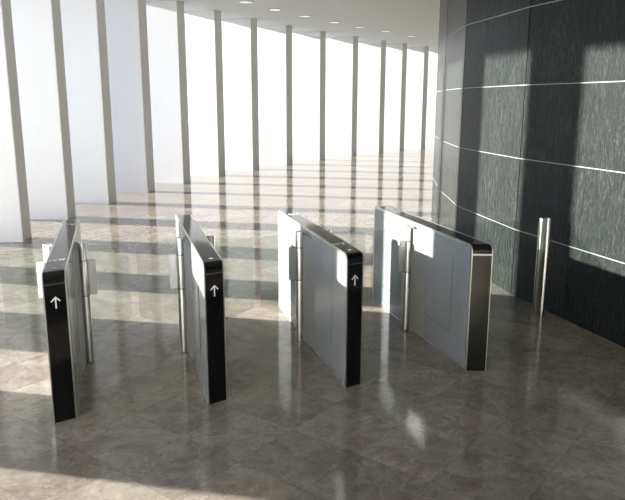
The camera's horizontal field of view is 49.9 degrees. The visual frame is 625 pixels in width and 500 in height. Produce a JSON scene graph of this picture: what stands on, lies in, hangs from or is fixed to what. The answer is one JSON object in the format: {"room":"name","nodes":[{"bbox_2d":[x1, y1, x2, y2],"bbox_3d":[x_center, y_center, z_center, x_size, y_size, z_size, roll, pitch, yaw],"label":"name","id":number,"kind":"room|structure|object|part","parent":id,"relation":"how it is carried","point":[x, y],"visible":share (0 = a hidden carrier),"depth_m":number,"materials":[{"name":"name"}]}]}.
{"room":"lobby","nodes":[
{"label":"lobby","id":0,"kind":"room"},
{"bbox_2d":[146,0,439,48],"bbox_3d":[10.184,-6.149,15.846,35.030,0.500,39.533,-3,13,-16],"label":"ceiling","id":1,"kind":"structure","parent":0,"point":[418,18],"depth_m":18.65,"materials":[{"name":"paint"}]},
{"bbox_2d":[238,1,253,3],"bbox_3d":[-1.615,-6.007,16.274,0.400,0.018,0.400,-3,13,-16],"label":"recessed light","id":2,"kind":"object","parent":1,"relation":"in","point":[244,2],"visible":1,"depth_m":16.30,"materials":[{"name":"grey"}]},
{"bbox_2d":[267,8,282,10],"bbox_3d":[-0.984,-6.301,17.614,0.400,0.018,0.400,-3,13,-16],"label":"recessed light","id":3,"kind":"object","parent":1,"relation":"in","point":[273,9],"visible":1,"depth_m":17.55,"materials":[{"name":"white"}]},
{"bbox_2d":[0,147,624,499],"bbox_3d":[9.749,-1.595,17.061,35.730,0.120,40.163,-3,13,-16],"label":"floor","id":4,"kind":"structure","parent":0,"point":[544,419],"depth_m":4.91,"materials":[{"name":"stone"}]},
{"bbox_2d":[0,0,31,241],"bbox_3d":[-4.888,-2.293,9.585,1.218,4.399,0.370,-1,13,-6],"label":"window","id":5,"kind":"structure","parent":4,"relation":"on","point":[15,225],"depth_m":9.71,"materials":[{"name":"glass"}]},
{"bbox_2d":[11,0,75,219],"bbox_3d":[-4.900,-2.723,11.533,1.224,4.399,0.369,0,12,-1],"label":"window","id":6,"kind":"structure","parent":4,"relation":"on","point":[37,24],"depth_m":11.45,"materials":[{"name":"white glass"}]},
{"bbox_2d":[36,219,128,423],"bbox_3d":[-1.911,0.420,5.217,0.877,1.000,1.952,1,13,5],"label":"gate","id":7,"kind":"object","parent":4,"relation":"on","point":[66,278],"visible":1,"depth_m":4.45,"materials":[{"name":"black metal"}]},
{"bbox_3d":[-2.086,0.231,5.168,0.056,0.280,0.032,-3,13,-16],"label":"clamp plate","id":8,"kind":"part","parent":7,"relation":"part of","materials":[{"name":"white metal"}]},
{"bbox_3d":[-2.026,0.431,5.230,0.066,0.972,0.066,-3,13,-16],"label":"hinge post","id":9,"kind":"part","parent":7,"relation":"part of","materials":[{"name":"silver metal"}]},
{"bbox_3d":[-1.962,0.419,5.220,0.007,1.000,2.090,-3,13,-16],"label":"frame","id":10,"kind":"part","parent":7,"relation":"part of","materials":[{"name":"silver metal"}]},
{"bbox_3d":[-1.837,0.412,5.256,0.007,1.000,2.001,-3,13,-16],"label":"frame","id":11,"kind":"part","parent":7,"relation":"part of","materials":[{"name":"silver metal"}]},
{"bbox_3d":[-1.835,0.416,5.258,0.005,0.966,1.952,-3,13,-16],"label":"panel","id":12,"kind":"part","parent":7,"relation":"part of","materials":[{"name":"grey metal"}]},
{"bbox_3d":[-1.787,0.417,5.299,0.066,0.972,0.066,-3,13,-16],"label":"hinge post","id":13,"kind":"part","parent":7,"relation":"part of","materials":[{"name":"silver metal"}]},
{"bbox_3d":[-1.727,0.209,5.271,0.056,0.280,0.032,-3,13,-16],"label":"clamp plate","id":14,"kind":"part","parent":7,"relation":"part of","materials":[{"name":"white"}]},
{"bbox_2d":[60,0,116,203],"bbox_3d":[-4.693,-3.133,13.392,1.212,4.399,0.370,2,13,7],"label":"window","id":15,"kind":"structure","parent":4,"relation":"on","point":[84,35],"depth_m":13.24,"materials":[{"name":"white glass"}]},
{"bbox_2d":[104,0,154,192],"bbox_3d":[-4.309,-3.526,15.173,1.215,4.399,0.370,3,13,11],"label":"window","id":16,"kind":"structure","parent":4,"relation":"on","point":[126,20],"depth_m":14.98,"materials":[{"name":"glass"}]},
{"bbox_2d":[146,1,190,183],"bbox_3d":[-3.781,-3.900,16.874,1.222,4.399,0.369,3,13,15],"label":"window","id":17,"kind":"structure","parent":4,"relation":"on","point":[165,19],"depth_m":16.64,"materials":[{"name":"glass"}]},
{"bbox_2d":[136,215,226,404],"bbox_3d":[-0.954,0.362,5.491,0.877,1.000,1.952,1,13,5],"label":"gate","id":18,"kind":"object","parent":4,"relation":"on","point":[196,267],"visible":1,"depth_m":4.81,"materials":[{"name":"white"}]},
{"bbox_3d":[-1.129,0.173,5.442,0.056,0.280,0.032,-3,13,-16],"label":"clamp plate","id":19,"kind":"part","parent":18,"relation":"part of","materials":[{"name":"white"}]},
{"bbox_3d":[-1.070,0.373,5.504,0.066,0.972,0.066,-3,13,-16],"label":"hinge post","id":20,"kind":"part","parent":18,"relation":"part of","materials":[{"name":"silver metal"}]},
{"bbox_3d":[-1.008,0.366,5.494,0.005,0.966,2.046,-3,13,-16],"label":"panel","id":21,"kind":"part","parent":18,"relation":"part of","materials":[{"name":"grey metal"}]},
{"bbox_3d":[-1.006,0.361,5.494,0.007,1.000,2.090,-3,13,-16],"label":"frame","id":22,"kind":"part","parent":18,"relation":"part of","materials":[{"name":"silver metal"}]},
{"bbox_3d":[-0.880,0.353,5.530,0.007,1.000,2.001,-3,13,-16],"label":"frame","id":23,"kind":"part","parent":18,"relation":"part of","materials":[{"name":"black metal"}]},
{"bbox_3d":[-0.830,0.358,5.572,0.066,0.972,0.066,-3,13,-16],"label":"hinge post","id":24,"kind":"part","parent":18,"relation":"part of","materials":[{"name":"silver metal"}]},
{"bbox_2d":[184,10,224,175],"bbox_3d":[-3.100,-4.277,18.588,1.226,4.399,0.369,4,13,18],"label":"window","id":25,"kind":"structure","parent":4,"relation":"on","point":[203,29],"depth_m":18.36,"materials":[{"name":"white glass"}]},
{"bbox_2d":[221,18,258,169],"bbox_3d":[-2.286,-4.649,20.280,1.249,4.399,0.366,4,13,18],"label":"window","id":26,"kind":"structure","parent":4,"relation":"on","point":[239,36],"depth_m":20.07,"materials":[{"name":"glass"}]},
{"bbox_2d":[257,25,292,164],"bbox_3d":[-1.318,-5.029,22.011,1.269,4.399,0.363,4,13,18],"label":"window","id":27,"kind":"structure","parent":4,"relation":"on","point":[274,43],"depth_m":21.81,"materials":[{"name":"glass"}]},
{"bbox_2d":[292,31,325,159],"bbox_3d":[-0.206,-5.415,23.772,1.286,4.399,0.359,4,13,18],"label":"window","id":28,"kind":"structure","parent":4,"relation":"on","point":[308,48],"depth_m":23.59,"materials":[{"name":"white glass"}]},
{"bbox_2d":[278,210,362,387],"bbox_3d":[0.003,0.304,5.765,0.877,1.000,1.952,1,13,5],"label":"gate","id":29,"kind":"object","parent":4,"relation":"on","point":[320,274],"visible":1,"depth_m":5.32,"materials":[{"name":"white metal"}]},
{"bbox_3d":[-0.172,0.115,5.715,0.056,0.280,0.032,-3,13,-16],"label":"clamp plate","id":30,"kind":"part","parent":29,"relation":"part of","materials":[{"name":"grey metal"}]},
{"bbox_3d":[-0.113,0.315,5.777,0.066,0.972,0.066,-3,13,-16],"label":"hinge post","id":31,"kind":"part","parent":29,"relation":"part of","materials":[{"name":"silver metal"}]},
{"bbox_2d":[325,36,357,155],"bbox_3d":[1.037,-5.805,25.548,1.302,4.399,0.354,4,13,18],"label":"window","id":32,"kind":"structure","parent":4,"relation":"on","point":[341,92],"depth_m":25.36,"materials":[{"name":"glass"}]},
{"bbox_2d":[357,40,385,152],"bbox_3d":[2.243,-6.154,27.140,1.313,4.399,0.351,4,13,18],"label":"window","id":33,"kind":"structure","parent":4,"relation":"on","point":[371,54],"depth_m":26.94,"materials":[{"name":"white glass"}]},
{"bbox_2d":[384,43,406,150],"bbox_3d":[3.252,-6.428,28.395,1.320,4.399,0.348,4,13,18],"label":"window","id":34,"kind":"structure","parent":4,"relation":"on","point":[396,53],"depth_m":28.16,"materials":[{"name":"glass"}]},
{"bbox_2d":[404,46,428,148],"bbox_3d":[4.382,-6.723,29.743,1.327,4.399,0.345,4,13,18],"label":"window","id":35,"kind":"structure","parent":4,"relation":"on","point":[417,56],"depth_m":29.52,"materials":[{"name":"glass"}]},
{"bbox_2d":[425,49,437,146],"bbox_3d":[5.576,-7.011,31.058,1.337,4.399,0.341,4,13,18],"label":"window","id":36,"kind":"structure","parent":4,"relation":"on","point":[433,53],"depth_m":30.90,"materials":[{"name":"glass"}]},
{"bbox_2d":[372,205,492,370],"bbox_3d":[0.793,0.251,6.013,0.551,1.000,2.090,-3,13,-16],"label":"gate","id":37,"kind":"object","parent":4,"relation":"on","point":[435,279],"visible":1,"depth_m":5.63,"materials":[{"name":"silver metal"}]},
{"bbox_3d":[0.792,0.055,5.996,0.056,0.280,0.032,-3,13,-16],"label":"clamp plate","id":38,"kind":"part","parent":37,"relation":"part of","materials":[{"name":"grey metal"}]},
{"bbox_3d":[0.851,0.255,6.058,0.066,0.972,0.066,-3,13,-16],"label":"hinge post","id":39,"kind":"part","parent":37,"relation":"part of","materials":[{"name":"silver metal"}]},
{"bbox_3d":[1.269,0.488,5.123,0.145,0.914,0.006,1,12,2],"label":"plate","id":40,"kind":"part","parent":37,"relation":"part of","materials":[{"name":"grey metal"}]},
{"bbox_2d":[532,217,551,316],"bbox_3d":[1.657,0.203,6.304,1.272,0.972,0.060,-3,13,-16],"label":"end post","id":41,"kind":"object","parent":4,"relation":"on","point":[544,232],"visible":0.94,"depth_m":6.44,"materials":[{"name":"silver metal"}]},
{"bbox_2d":[431,0,624,346],"bbox_3d":[14.645,-2.404,10.299,25.950,4.400,20.570,-3,13,-16],"label":"wall","id":42,"kind":"structure","parent":0,"point":[571,41],"depth_m":6.61,"materials":[{"name":"black stone"}]},
{"bbox_2d":[438,0,560,46],"bbox_3d":[3.700,-2.938,9.049,3.600,0.008,16.597,0,12,0],"label":"trim","id":43,"kind":"structure","parent":42,"relation":"attached to","point":[557,0],"depth_m":7.30,"materials":[{"name":"grey metal"}]},
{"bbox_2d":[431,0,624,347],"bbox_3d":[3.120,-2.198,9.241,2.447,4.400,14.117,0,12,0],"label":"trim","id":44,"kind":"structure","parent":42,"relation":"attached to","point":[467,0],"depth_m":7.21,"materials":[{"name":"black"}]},
{"bbox_2d":[433,178,624,263],"bbox_3d":[3.695,-0.740,9.534,3.600,0.008,16.597,0,12,0],"label":"trim","id":45,"kind":"structure","parent":42,"relation":"attached to","point":[433,178],"depth_m":6.88,"materials":[{"name":"grey metal"}]},
{"bbox_2d":[436,136,624,172],"bbox_3d":[3.696,-1.475,9.372,3.600,0.008,16.597,0,12,0],"label":"trim","id":46,"kind":"structure","parent":42,"relation":"attached to","point":[436,136],"depth_m":6.64,"materials":[{"name":"grey metal"}]},
{"bbox_2d":[437,81,624,91],"bbox_3d":[3.698,-2.201,9.211,3.600,0.008,16.597,0,12,0],"label":"trim","id":47,"kind":"structure","parent":42,"relation":"attached to","point":[604,81],"depth_m":6.55,"materials":[{"name":"grey metal"}]}
]}

